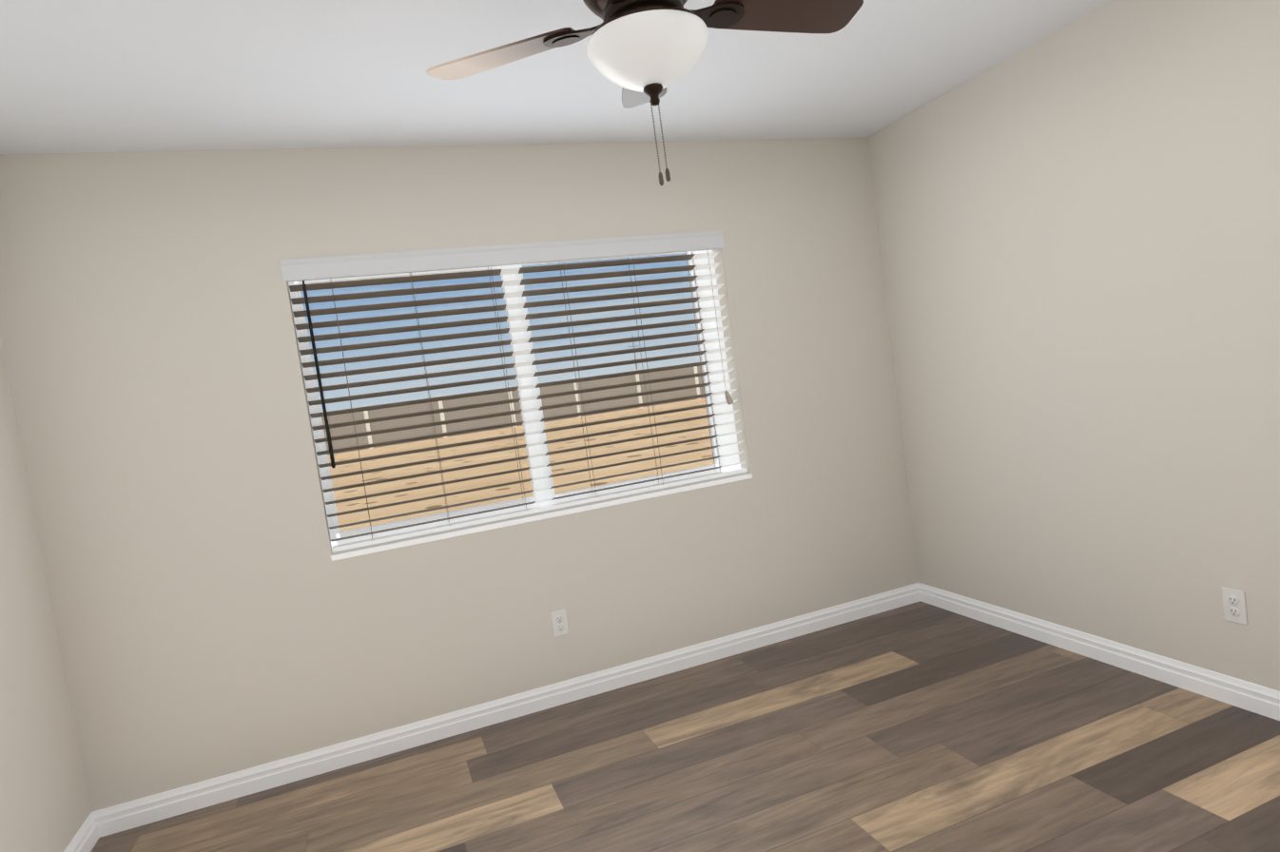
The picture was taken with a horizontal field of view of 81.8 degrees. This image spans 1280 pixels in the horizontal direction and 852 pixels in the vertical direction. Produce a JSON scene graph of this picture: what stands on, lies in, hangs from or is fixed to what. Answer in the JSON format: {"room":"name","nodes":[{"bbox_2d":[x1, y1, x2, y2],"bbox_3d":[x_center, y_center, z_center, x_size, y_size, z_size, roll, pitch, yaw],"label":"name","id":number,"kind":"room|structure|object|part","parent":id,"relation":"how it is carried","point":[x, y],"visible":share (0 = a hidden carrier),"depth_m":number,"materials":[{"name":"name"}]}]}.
{"room":"empty bedroom","nodes":[
{"label":"empty bedroom","id":0,"kind":"room"},
{"bbox_2d":[0,336,91,851],"bbox_3d":[-1.581,0.314,0.882,0.150,2.440,3.898,-9,4,-20],"label":"wall","id":1,"kind":"structure","parent":0,"point":[45,805],"depth_m":2.42,"materials":[{"name":"beige paint"}]},
{"bbox_2d":[63,814,98,851],"bbox_3d":[-1.343,1.461,0.977,0.014,0.095,3.586,-9,4,-20],"label":"baseboard","id":2,"kind":"structure","parent":1,"relation":"attached to","point":[86,839],"depth_m":2.57,"materials":[{"name":"white wood"}]},
{"bbox_2d":[0,136,918,812],"bbox_3d":[-0.426,0.002,3.302,3.735,2.440,0.150,-9,4,-20],"label":"wall","id":3,"kind":"structure","parent":0,"point":[217,610],"depth_m":2.94,"materials":[{"name":"beige paint"}]},
{"bbox_2d":[91,582,920,837],"bbox_3d":[-0.238,1.162,3.298,3.735,0.095,0.014,-9,4,-20],"label":"baseboard","id":4,"kind":"structure","parent":3,"relation":"attached to","point":[149,809],"depth_m":3.12,"materials":[{"name":"white wood"}]},
{"bbox_2d":[288,250,740,547],"bbox_3d":[-0.466,-0.205,3.337,1.920,1.185,0.076,-9,4,-20],"label":"window","id":5,"kind":"structure","parent":3,"relation":"in","point":[333,521],"depth_m":3.31,"materials":[{"name":"glass"}]},
{"bbox_2d":[279,230,747,552],"bbox_3d":[-0.435,-0.209,3.255,1.922,1.163,0.094,-9,4,-20],"label":"window blinds","id":6,"kind":"object","parent":5,"relation":"attached to","point":[346,266],"visible":0.96,"depth_m":3.20,"materials":[{"name":"white plastic"}]},
{"bbox_2d":[330,472,752,561],"bbox_3d":[-0.359,0.383,3.302,1.903,0.022,0.103,-9,4,-20],"label":"window sill","id":7,"kind":"structure","parent":3,"relation":"attached to","point":[523,519],"depth_m":3.22,"materials":[{"name":"white"}]},
{"bbox_2d":[550,608,569,637],"bbox_3d":[-0.353,0.868,3.255,0.070,0.115,0.009,-9,4,-20],"label":"electrical outlet","id":8,"kind":"object","parent":3,"relation":"attached to","point":[559,623],"visible":1,"depth_m":3.25,"materials":[{"name":"white plastic"}]},
{"bbox_2d":[0,0,1111,154],"bbox_3d":[0.048,-1.242,1.464,4.035,0.120,3.898,-9,4,-20],"label":"ceiling","id":9,"kind":"structure","parent":0,"point":[79,76],"depth_m":2.48,"materials":[{"name":"white paint"}]},
{"bbox_2d":[426,0,863,185],"bbox_3d":[0.050,-0.873,1.684,1.045,0.639,1.076,-9,4,-20],"label":"ceiling fan","id":10,"kind":"object","parent":9,"relation":"hanging from","point":[640,52],"visible":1,"depth_m":1.68,"materials":[{"name":"brown wood"}]},
{"bbox_3d":[-0.334,-0.900,1.796,0.352,0.030,0.313,-9,4,-20],"label":"blade","id":11,"kind":"part","parent":10,"relation":"part of","materials":[{"name":"brown wood"}]},
{"bbox_3d":[0.017,-0.964,2.036,0.233,0.030,0.390,-9,4,-20],"label":"blade","id":12,"kind":"part","parent":10,"relation":"part of","materials":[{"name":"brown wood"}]},
{"bbox_3d":[0.022,-0.826,1.682,0.278,0.108,0.278,-9,4,-20],"label":"lamp shade","id":13,"kind":"part","parent":10,"relation":"part of","materials":[{"name":"white glass"}]},
{"bbox_3d":[0.350,-0.993,1.771,0.393,0.030,0.137,-9,4,-20],"label":"blade","id":14,"kind":"part","parent":10,"relation":"part of","materials":[{"name":"brown wood"}]},
{"bbox_2d":[90,601,1279,851],"bbox_3d":[0.397,1.289,1.624,4.035,0.120,3.898,-9,4,-20],"label":"floor","id":15,"kind":"structure","parent":0,"point":[920,727],"depth_m":2.53,"materials":[{"name":"brown wood"}]},
{"bbox_2d":[867,0,1279,691],"bbox_3d":[2.025,-0.267,2.205,0.150,2.440,3.898,-9,4,-20],"label":"wall","id":16,"kind":"structure","parent":0,"point":[1078,228],"depth_m":2.75,"materials":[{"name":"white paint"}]},
{"bbox_2d":[918,582,1279,720],"bbox_3d":[2.111,0.905,2.245,0.014,0.095,3.586,-9,4,-20],"label":"baseboard","id":17,"kind":"structure","parent":16,"relation":"attached to","point":[1257,699],"depth_m":2.87,"materials":[{"name":"white wood"}]},
{"bbox_2d":[1221,586,1247,624],"bbox_3d":[1.984,0.601,2.466,0.009,0.115,0.070,-9,4,-20],"label":"electrical outlet","id":18,"kind":"object","parent":16,"relation":"attached to","point":[1234,609],"visible":1,"depth_m":2.46,"materials":[{"name":"white plastic"}]},
{"label":"outside","id":19,"kind":"structure","parent":0,"visible":0},
{"bbox_2d":[328,397,714,531],"bbox_3d":[-23.885,-8.268,206.190,400.000,0.500,396.352,-9,4,-20],"label":"ground","id":20,"kind":"structure","parent":19,"point":[480,470],"depth_m":13.46,"materials":[{"name":"beige sand"}]},
{"bbox_2d":[321,361,704,455],"bbox_3d":[33.356,-6.989,44.167,160.840,1.650,0.210,-9,4,-20],"label":"fence","id":21,"kind":"object","parent":20,"relation":"on","point":[379,413],"depth_m":29.77,"materials":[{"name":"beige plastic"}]},
{"bbox_2d":[628,334,639,369],"bbox_3d":[-0.547,-8.279,95.601,1.800,7.000,0.200,-9,4,-20],"label":"pole","id":22,"kind":"object","parent":20,"relation":"on","point":[634,353],"depth_m":95.39,"materials":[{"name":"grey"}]}
]}

